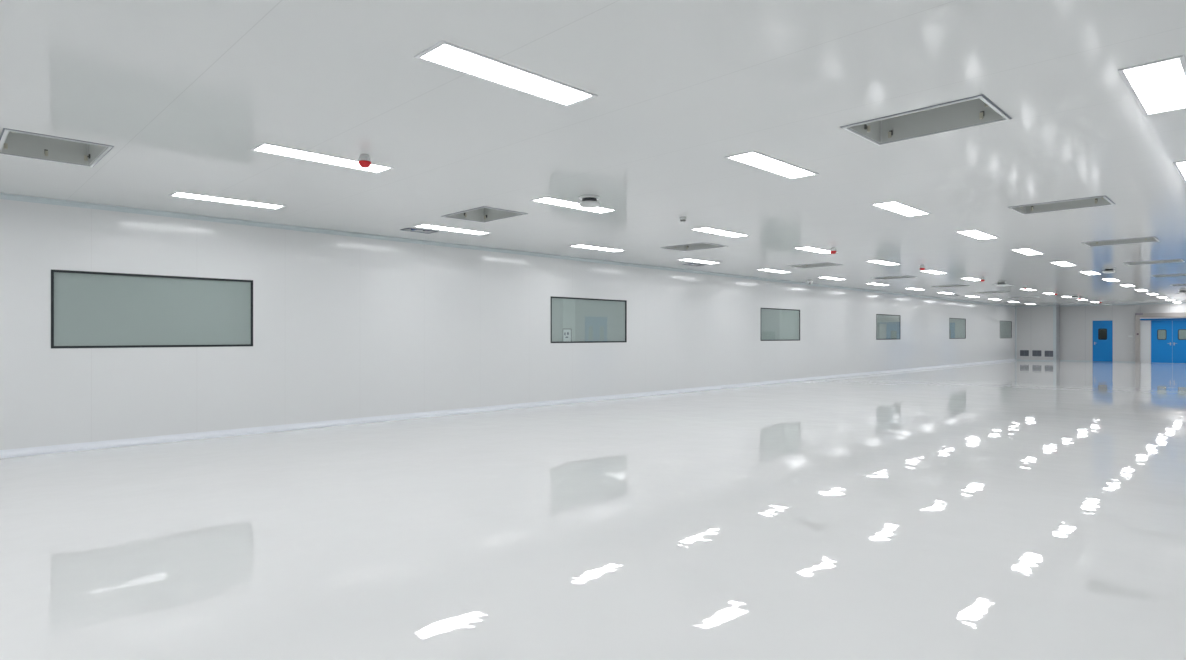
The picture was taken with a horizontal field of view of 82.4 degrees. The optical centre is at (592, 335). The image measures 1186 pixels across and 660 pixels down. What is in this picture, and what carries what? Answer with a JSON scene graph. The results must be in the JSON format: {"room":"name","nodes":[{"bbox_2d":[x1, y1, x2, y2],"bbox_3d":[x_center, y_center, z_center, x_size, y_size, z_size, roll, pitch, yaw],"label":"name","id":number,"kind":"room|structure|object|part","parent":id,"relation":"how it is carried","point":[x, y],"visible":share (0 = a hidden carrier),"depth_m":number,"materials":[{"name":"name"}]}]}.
{"room":"clean room","nodes":[
{"label":"clean room","id":0,"kind":"room"},
{"bbox_2d":[0,199,1014,449],"bbox_3d":[7.051,-0.110,21.428,48.200,3.000,0.080,0,0,-45],"label":"wall","id":1,"kind":"structure","parent":0,"point":[345,327],"depth_m":10.93,"materials":[{"name":"white paint"}]},
{"bbox_2d":[51,269,252,348],"bbox_3d":[-5.620,-0.312,8.805,2.250,0.935,0.024,0,0,-45],"label":"window","id":2,"kind":"structure","parent":1,"relation":"in","point":[89,309],"depth_m":8.69,"materials":[{"name":"grey glass"}]},
{"bbox_2d":[0,359,1015,458],"bbox_3d":[6.787,1.347,21.055,47.300,0.087,0.077,0,0,-45],"label":"baseboard","id":3,"kind":"structure","parent":1,"relation":"attached to","point":[20,452],"depth_m":10.59,"materials":[{"name":"silver metal"}]},
{"bbox_2d":[0,193,1015,307],"bbox_3d":[6.778,-1.579,21.064,47.300,0.062,0.052,0,0,-45],"label":"cove","id":4,"kind":"object","parent":1,"relation":"attached to","point":[4,196],"visible":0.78,"depth_m":10.62,"materials":[{"name":"white paint"}]},
{"bbox_2d":[551,296,626,342],"bbox_3d":[-0.055,-0.312,14.328,2.250,0.935,0.024,0,0,-45],"label":"window","id":5,"kind":"structure","parent":1,"relation":"in","point":[589,320],"depth_m":14.31,"materials":[{"name":"grey glass"}]},
{"bbox_2d":[563,329,570,341],"bbox_3d":[-0.529,-0.005,13.862,0.240,0.264,0.003,0,0,-45],"label":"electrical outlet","id":6,"kind":"object","parent":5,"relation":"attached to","point":[566,332],"visible":1,"depth_m":13.86,"materials":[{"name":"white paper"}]},
{"bbox_2d":[761,308,799,340],"bbox_3d":[5.509,-0.312,19.852,2.250,0.935,0.024,0,0,-45],"label":"window","id":7,"kind":"structure","parent":1,"relation":"in","point":[776,324],"depth_m":19.85,"materials":[{"name":"grey glass"}]},
{"bbox_2d":[761,309,779,339],"bbox_3d":[5.502,-0.312,19.858,2.194,0.879,0.006,0,0,-45],"label":"window pane","id":8,"kind":"object","parent":7,"relation":"attached to","point":[770,318],"depth_m":19.46,"materials":[{"name":"grey glass"}]},
{"bbox_2d":[876,314,899,339],"bbox_3d":[11.073,-0.312,25.375,2.250,0.935,0.024,0,0,-45],"label":"window","id":9,"kind":"structure","parent":1,"relation":"in","point":[887,326],"depth_m":25.33,"materials":[{"name":"grey glass"}]},
{"bbox_2d":[949,318,965,338],"bbox_3d":[16.637,-0.312,30.898,2.250,0.935,0.024,0,0,-45],"label":"window","id":10,"kind":"structure","parent":1,"relation":"in","point":[957,326],"depth_m":30.91,"materials":[{"name":"grey glass"}]},
{"bbox_2d":[1000,321,1011,337],"bbox_3d":[22.201,-0.312,36.422,2.250,0.935,0.024,0,0,-45],"label":"window","id":11,"kind":"structure","parent":1,"relation":"in","point":[1005,326],"depth_m":36.49,"materials":[{"name":"grey glass"}]},
{"bbox_2d":[1015,307,1016,358],"bbox_3d":[23.548,-0.110,37.705,0.050,3.000,0.060,0,0,-45],"label":"strip","id":12,"kind":"object","parent":1,"relation":"attached to","point":[1015,307],"visible":1,"depth_m":37.70,"materials":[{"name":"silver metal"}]},
{"bbox_2d":[0,360,1185,659],"bbox_3d":[10.929,1.440,17.450,48.300,0.100,11.330,0,0,-45],"label":"floor","id":13,"kind":"structure","parent":0,"point":[1018,509],"depth_m":4.80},
{"bbox_2d":[0,0,1185,305],"bbox_3d":[10.982,-1.635,17.468,48.200,0.050,11.080,0,0,-45],"label":"ceiling","id":14,"kind":"structure","parent":0,"point":[182,92],"depth_m":5.22,"materials":[{"name":"white paint"}]},
{"bbox_2d":[0,128,113,166],"bbox_3d":[-4.674,-1.819,5.858,0.714,0.438,0.994,0,0,-45],"label":"ceiling hatch","id":15,"kind":"object","parent":14,"relation":"attached to","point":[17,143],"visible":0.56,"depth_m":6.15,"materials":[{"name":"white metal"}]},
{"bbox_2d":[169,191,285,208],"bbox_3d":[-4.340,-1.607,8.091,1.200,0.006,0.300,0,0,-45],"label":"recessed light","id":16,"kind":"object","parent":14,"relation":"in","point":[176,193],"visible":1,"depth_m":8.06,"materials":[{"name":"white plastic"}]},
{"bbox_2d":[250,142,393,172],"bbox_3d":[-2.438,-1.607,6.175,1.200,0.006,0.300,0,0,-45],"label":"recessed light","id":17,"kind":"object","parent":14,"relation":"in","point":[262,147],"visible":1,"depth_m":6.11,"materials":[{"name":"white plastic"}]},
{"bbox_2d":[358,154,370,167],"bbox_3d":[-2.035,-1.553,6.039,0.112,0.114,0.112,0,0,-45],"label":"fire alarm","id":18,"kind":"object","parent":14,"relation":"attached to","point":[364,161],"visible":1,"depth_m":6.00,"materials":[{"name":"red plastic"}]},
{"bbox_2d":[401,228,437,233],"bbox_3d":[-2.670,-1.759,10.397,0.500,0.314,0.270,0,0,-45],"label":"service opening","id":19,"kind":"object","parent":14,"relation":"attached to","point":[406,229],"visible":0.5,"depth_m":10.45,"materials":[{"name":"grey metal"}]},
{"bbox_2d":[413,224,489,234],"bbox_3d":[-2.122,-1.607,10.293,1.200,0.006,0.300,0,0,-45],"label":"recessed light","id":20,"kind":"object","parent":14,"relation":"in","point":[428,226],"visible":1,"depth_m":10.27,"materials":[{"name":"white plastic"}]},
{"bbox_2d":[440,206,527,222],"bbox_3d":[-1.459,-1.819,9.049,0.714,0.438,0.994,0,0,-45],"label":"ceiling hatch","id":21,"kind":"object","parent":14,"relation":"attached to","point":[481,214],"visible":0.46,"depth_m":9.37,"materials":[{"name":"white metal"}]},
{"bbox_2d":[414,40,597,106],"bbox_3d":[-0.501,-1.607,4.223,1.200,0.006,0.300,0,0,-45],"label":"recessed light","id":22,"kind":"object","parent":14,"relation":"in","point":[445,54],"visible":1,"depth_m":4.15,"materials":[{"name":"white plastic"}]},
{"bbox_2d":[530,197,616,212],"bbox_3d":[-0.220,-1.607,8.377,1.200,0.006,0.300,0,0,-45],"label":"recessed light","id":23,"kind":"object","parent":14,"relation":"in","point":[547,200],"visible":0.93,"depth_m":8.30,"materials":[{"name":"white plastic"}]},
{"bbox_2d":[579,195,599,207],"bbox_3d":[-0.042,-1.549,7.877,0.250,0.122,0.250,0,0,-45],"label":"ceiling sensor","id":24,"kind":"object","parent":14,"relation":"attached to","point":[588,201],"visible":1,"depth_m":7.80,"materials":[{"name":"white plastic"}]},
{"bbox_2d":[571,244,625,251],"bbox_3d":[0.096,-1.607,12.494,1.200,0.006,0.300,0,0,-45],"label":"recessed light","id":25,"kind":"object","parent":14,"relation":"in","point":[579,245],"visible":1,"depth_m":12.51,"materials":[{"name":"white plastic"}]},
{"bbox_2d":[683,263,702,265],"bbox_3d":[2.298,-1.759,15.385,0.500,0.314,0.270,0,0,-45],"label":"service opening","id":26,"kind":"object","parent":14,"relation":"attached to","point":[691,264],"visible":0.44,"depth_m":15.52,"materials":[{"name":"grey plastic"}]},
{"bbox_2d":[661,242,726,250],"bbox_3d":[1.834,-1.819,12.318,0.714,0.438,0.994,0,0,-45],"label":"ceiling hatch","id":27,"kind":"object","parent":14,"relation":"attached to","point":[697,246],"visible":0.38,"depth_m":12.59,"materials":[{"name":"white metal"}]},
{"bbox_2d":[678,258,718,263],"bbox_3d":[2.313,-1.607,14.696,1.200,0.006,0.300,0,0,-45],"label":"recessed light","id":28,"kind":"object","parent":14,"relation":"in","point":[688,259],"visible":1,"depth_m":14.71,"materials":[{"name":"white plastic"}]},
{"bbox_2d":[683,259,714,263],"bbox_3d":[2.313,-1.608,14.696,1.144,0.004,0.254,0,0,-45],"label":"diffuser","id":29,"kind":"object","parent":28,"relation":"attached to","point":[691,260],"depth_m":14.71,"materials":[{"name":"white plastic"}]},
{"bbox_2d":[690,227,749,237],"bbox_3d":[1.998,-1.607,10.578,1.200,0.006,0.300,0,0,-45],"label":"recessed light","id":30,"kind":"object","parent":14,"relation":"in","point":[703,229],"visible":1,"depth_m":10.57,"materials":[{"name":"white plastic"}]},
{"bbox_2d":[724,151,817,178],"bbox_3d":[1.717,-1.607,6.425,1.200,0.006,0.300,0,0,-45],"label":"recessed light","id":31,"kind":"object","parent":14,"relation":"in","point":[755,159],"visible":1,"depth_m":6.36,"materials":[{"name":"white plastic"}]},
{"bbox_2d":[758,269,789,272],"bbox_3d":[4.531,-1.607,16.897,1.200,0.006,0.300,0,0,-45],"label":"recessed light","id":32,"kind":"object","parent":14,"relation":"in","point":[769,270],"visible":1,"depth_m":16.78,"materials":[{"name":"white plastic"}]},
{"bbox_2d":[790,263,840,267],"bbox_3d":[5.113,-1.819,15.573,0.714,0.438,0.994,0,0,-45],"label":"ceiling hatch","id":33,"kind":"object","parent":14,"relation":"attached to","point":[817,264],"visible":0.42,"depth_m":15.80,"materials":[{"name":"white metal"}]},
{"bbox_2d":[794,246,837,253],"bbox_3d":[4.215,-1.607,12.780,1.200,0.006,0.300,0,0,-45],"label":"recessed light","id":34,"kind":"object","parent":14,"relation":"in","point":[812,249],"visible":0.94,"depth_m":12.66,"materials":[{"name":"white plastic"}]},
{"bbox_2d":[797,247,829,252],"bbox_3d":[4.215,-1.608,12.780,1.144,0.004,0.254,0,0,-45],"label":"diffuser","id":35,"kind":"object","parent":34,"relation":"attached to","point":[812,249],"depth_m":12.66,"materials":[{"name":"white plastic"}]},
{"bbox_2d":[817,277,845,279],"bbox_3d":[6.749,-1.607,19.099,1.200,0.006,0.300,0,0,-45],"label":"recessed light","id":36,"kind":"object","parent":14,"relation":"in","point":[832,278],"visible":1,"depth_m":19.11,"materials":[{"name":"white plastic"}]},
{"bbox_2d":[830,248,835,253],"bbox_3d":[4.416,-1.553,12.443,0.112,0.114,0.112,0,0,-45],"label":"fire alarm","id":37,"kind":"object","parent":14,"relation":"attached to","point":[833,250],"visible":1,"depth_m":12.40,"materials":[{"name":"red plastic"}]},
{"bbox_2d":[865,283,886,285],"bbox_3d":[8.967,-1.607,21.300,1.200,0.006,0.300,0,0,-45],"label":"recessed light","id":38,"kind":"object","parent":14,"relation":"in","point":[865,283],"visible":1,"depth_m":21.34,"materials":[{"name":"white plastic"}]},
{"bbox_2d":[866,260,899,264],"bbox_3d":[6.433,-1.607,14.981,1.200,0.006,0.300,0,0,-45],"label":"recessed light","id":39,"kind":"object","parent":14,"relation":"in","point":[873,261],"visible":1,"depth_m":14.91,"materials":[{"name":"white plastic"}]},
{"bbox_2d":[874,276,916,279],"bbox_3d":[8.378,-1.819,18.814,0.714,0.438,0.994,0,0,-45],"label":"ceiling hatch","id":40,"kind":"object","parent":14,"relation":"attached to","point":[892,277],"visible":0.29,"depth_m":19.01,"materials":[{"name":"white metal"}]},
{"bbox_2d":[870,201,930,216],"bbox_3d":[3.935,-1.607,8.626,1.200,0.006,0.300,0,0,-45],"label":"recessed light","id":41,"kind":"object","parent":14,"relation":"in","point":[893,206],"visible":1,"depth_m":8.57,"materials":[{"name":"white plastic"}]},
{"bbox_2d":[840,94,1011,145],"bbox_3d":[2.508,-1.819,5.124,0.714,0.438,0.994,0,0,-45],"label":"ceiling vent","id":42,"kind":"object","parent":14,"relation":"attached to","point":[978,109],"visible":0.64,"depth_m":5.34,"materials":[{"name":"white metal"}]},
{"bbox_2d":[922,270,945,273],"bbox_3d":[8.651,-1.607,17.183,1.200,0.006,0.300,0,0,-45],"label":"recessed light","id":43,"kind":"object","parent":14,"relation":"in","point":[927,271],"visible":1,"depth_m":17.26,"materials":[{"name":"white plastic"}]},
{"bbox_2d":[931,285,968,287],"bbox_3d":[11.643,-1.819,22.054,0.714,0.438,0.994,0,0,-45],"label":"ceiling hatch","id":44,"kind":"object","parent":14,"relation":"attached to","point":[945,285],"visible":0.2,"depth_m":22.22,"materials":[{"name":"white metal"}]},
{"bbox_2d":[960,278,979,280],"bbox_3d":[10.869,-1.607,19.384,1.200,0.006,0.300,0,0,-45],"label":"recessed light","id":45,"kind":"object","parent":14,"relation":"in","point":[971,279],"visible":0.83,"depth_m":19.45,"materials":[{"name":"white plastic"}]},
{"bbox_2d":[956,230,998,239],"bbox_3d":[6.153,-1.607,10.828,1.200,0.006,0.300,0,0,-45],"label":"recessed light","id":46,"kind":"object","parent":14,"relation":"in","point":[976,234],"visible":1,"depth_m":10.78,"materials":[{"name":"white plastic"}]},
{"bbox_2d":[974,291,1006,293],"bbox_3d":[14.907,-1.819,25.295,0.714,0.438,0.994,0,0,-45],"label":"ceiling hatch","id":47,"kind":"object","parent":14,"relation":"attached to","point":[998,291],"visible":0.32,"depth_m":25.38,"materials":[{"name":"white metal"}]},
{"bbox_2d":[997,282,1005,285],"bbox_3d":[12.315,-1.549,20.411,0.250,0.122,0.250,0,0,-45],"label":"ceiling sensor","id":48,"kind":"object","parent":14,"relation":"attached to","point":[999,283],"visible":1,"depth_m":20.34,"materials":[{"name":"white plastic"}]},
{"bbox_2d":[1012,248,1043,254],"bbox_3d":[8.371,-1.607,13.030,1.200,0.006,0.300,0,0,-45],"label":"recessed light","id":49,"kind":"object","parent":14,"relation":"in","point":[1027,251],"visible":1,"depth_m":12.96,"materials":[{"name":"white plastic"}]},
{"bbox_2d":[1008,195,1114,214],"bbox_3d":[5.801,-1.819,8.393,0.714,0.438,0.994,0,0,-45],"label":"ceiling hatch","id":50,"kind":"object","parent":14,"relation":"attached to","point":[1097,201],"visible":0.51,"depth_m":8.57,"materials":[{"name":"white metal"}]},
{"bbox_2d":[1049,261,1076,265],"bbox_3d":[10.588,-1.607,15.231,1.200,0.006,0.300,0,0,-45],"label":"recessed light","id":51,"kind":"object","parent":14,"relation":"in","point":[1063,263],"visible":1,"depth_m":15.12,"materials":[{"name":"white plastic"}]},
{"bbox_2d":[1053,262,1074,265],"bbox_3d":[10.588,-1.608,15.231,1.144,0.004,0.254,0,0,-45],"label":"diffuser","id":52,"kind":"object","parent":51,"relation":"attached to","point":[1056,263],"depth_m":15.32,"materials":[{"name":"white plastic"}]},
{"bbox_2d":[1080,271,1099,274],"bbox_3d":[12.806,-1.607,17.433,1.200,0.006,0.300,0,0,-45],"label":"recessed light","id":53,"kind":"object","parent":14,"relation":"in","point":[1083,272],"visible":1,"depth_m":17.29,"materials":[{"name":"white plastic"}]},
{"bbox_2d":[1103,268,1114,272],"bbox_3d":[12.378,-1.549,16.246,0.250,0.122,0.250,0,0,-45],"label":"ceiling sensor","id":54,"kind":"object","parent":14,"relation":"attached to","point":[1106,270],"visible":1,"depth_m":16.17,"materials":[{"name":"white plastic"}]},
{"bbox_2d":[1102,278,1119,281],"bbox_3d":[15.024,-1.607,19.634,1.200,0.006,0.300,0,0,-45],"label":"recessed light","id":55,"kind":"object","parent":14,"relation":"in","point":[1111,279],"visible":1,"depth_m":19.45,"materials":[{"name":"white plastic"}]},
{"bbox_2d":[1081,237,1159,246],"bbox_3d":[9.066,-1.819,11.634,0.714,0.438,0.994,0,0,-45],"label":"ceiling hatch","id":56,"kind":"object","parent":14,"relation":"attached to","point":[1145,239],"visible":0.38,"depth_m":11.79,"materials":[{"name":"white metal"}]},
{"bbox_2d":[1118,55,1185,115],"bbox_3d":[3.711,-1.607,4.416,1.200,0.006,0.300,0,0,-45],"label":"recessed light","id":57,"kind":"object","parent":14,"relation":"in","point":[1159,86],"visible":1,"depth_m":4.33,"materials":[{"name":"white plastic"}]},
{"bbox_2d":[1125,259,1185,264],"bbox_3d":[12.330,-1.819,14.875,0.714,0.438,0.994,0,0,-45],"label":"ceiling hatch","id":58,"kind":"object","parent":14,"relation":"attached to","point":[1175,260],"visible":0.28,"depth_m":15.02,"materials":[{"name":"white metal"}]},
{"bbox_2d":[1152,274,1185,276],"bbox_3d":[15.595,-1.819,18.115,0.714,0.438,0.994,0,0,-45],"label":"ceiling hatch","id":59,"kind":"object","parent":14,"relation":"attached to","point":[1172,275],"visible":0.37,"depth_m":18.39,"materials":[{"name":"white metal"}]},
{"bbox_2d":[1173,161,1185,182],"bbox_3d":[5.929,-1.607,6.618,1.200,0.006,0.300,0,0,-45],"label":"recessed light","id":60,"kind":"object","parent":14,"relation":"in","point":[1180,166],"visible":1,"depth_m":6.51,"materials":[{"name":"white plastic"}]},
{"bbox_2d":[1177,162,1185,178],"bbox_3d":[5.929,-1.608,6.618,1.144,0.004,0.254,0,0,-45],"label":"diffuser","id":61,"kind":"object","parent":60,"relation":"attached to","point":[1181,166],"depth_m":6.55,"materials":[{"name":"white plastic"}]},
{"bbox_2d":[1017,306,1059,360],"bbox_3d":[24.533,-0.110,37.387,0.900,3.000,1.900,0,0,-45],"label":"wall","id":62,"kind":"structure","parent":0,"point":[1034,324],"depth_m":37.01,"materials":[{"name":"white paint"}]},
{"bbox_2d":[1019,350,1028,356],"bbox_3d":[23.850,0.980,37.427,0.012,0.370,0.470,0,0,-45],"label":"air vent","id":63,"kind":"object","parent":62,"relation":"in","point":[1021,352],"visible":1,"depth_m":37.42,"materials":[{"name":"white metal"}]},
{"bbox_2d":[1032,350,1041,356],"bbox_3d":[24.266,0.980,37.008,0.012,0.370,0.470,0,0,-45],"label":"air vent","id":64,"kind":"object","parent":62,"relation":"in","point":[1035,353],"visible":1,"depth_m":37.00,"materials":[{"name":"grey metal"}]},
{"bbox_2d":[1044,350,1053,356],"bbox_3d":[24.667,0.990,36.604,0.012,0.370,0.470,0,0,-45],"label":"air vent","id":65,"kind":"object","parent":62,"relation":"in","point":[1047,353],"visible":1,"depth_m":36.63,"materials":[{"name":"grey metal"}]},
{"bbox_2d":[1053,305,1055,360],"bbox_3d":[24.862,-0.110,36.451,0.072,3.000,0.132,0,0,-45],"label":"strip","id":66,"kind":"object","parent":62,"relation":"attached to","point":[1054,306],"visible":0.82,"depth_m":36.43,"materials":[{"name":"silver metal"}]},
{"bbox_2d":[1060,304,1185,361],"bbox_3d":[28.086,-0.110,34.503,0.080,3.000,11.160,0,0,-45],"label":"wall","id":67,"kind":"structure","parent":0,"point":[1076,322],"depth_m":35.78,"materials":[{"name":"white paint"}]},
{"bbox_2d":[1016,359,1133,361],"bbox_3d":[25.695,1.365,36.201,0.920,0.050,5.100,0,0,-45],"label":"baseboard","id":68,"kind":"structure","parent":67,"relation":"attached to","point":[1016,359],"depth_m":36.59,"materials":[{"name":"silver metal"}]},
{"bbox_2d":[1016,303,1185,306],"bbox_3d":[27.774,-1.590,34.094,0.940,0.040,11.020,0,0,-45],"label":"cove","id":69,"kind":"object","parent":67,"relation":"attached to","point":[1154,303],"visible":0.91,"depth_m":35.54,"materials":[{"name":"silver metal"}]},
{"bbox_2d":[1093,320,1112,361],"bbox_3d":[26.863,0.305,35.691,0.141,2.170,0.850,0,0,-45],"label":"door","id":70,"kind":"structure","parent":67,"relation":"in","point":[1102,348],"depth_m":35.65,"materials":[{"name":"blue paint"}]},
{"bbox_3d":[26.881,0.305,35.708,0.092,2.170,0.850,0,0,-45],"label":"frame","id":71,"kind":"part","parent":70,"relation":"part of","materials":[{"name":"blue paint"}]},
{"bbox_2d":[1135,312,1185,362],"bbox_3d":[28.712,0.130,33.553,0.370,2.520,2.870,0,0,-45],"label":"door frame","id":72,"kind":"structure","parent":67,"relation":"in","point":[1142,328],"depth_m":34.38,"materials":[{"name":"silver metal"}]},
{"bbox_3d":[27.804,0.245,34.546,0.260,2.290,0.180,0,0,-45],"label":"guide post","id":73,"kind":"part","parent":72,"relation":"part of","materials":[{"name":"silver metal"}]},
{"bbox_3d":[28.090,0.325,34.421,0.030,2.130,0.400,0,0,-45],"label":"panel","id":74,"kind":"part","parent":72,"relation":"part of","materials":[{"name":"white metal"}]},
{"bbox_2d":[1151,320,1185,362],"bbox_3d":[28.850,0.315,33.690,0.141,2.150,1.670,0,0,-45],"label":"door","id":75,"kind":"structure","parent":67,"relation":"in","point":[1172,349],"depth_m":33.79,"materials":[{"name":"blue paint"}]},
{"bbox_2d":[1099,329,1185,338],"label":"windows","id":76,"kind":"structure","parent":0,"point":[1102,332],"depth_m":36.14,"materials":[{"name":"grey glass"}]}
]}

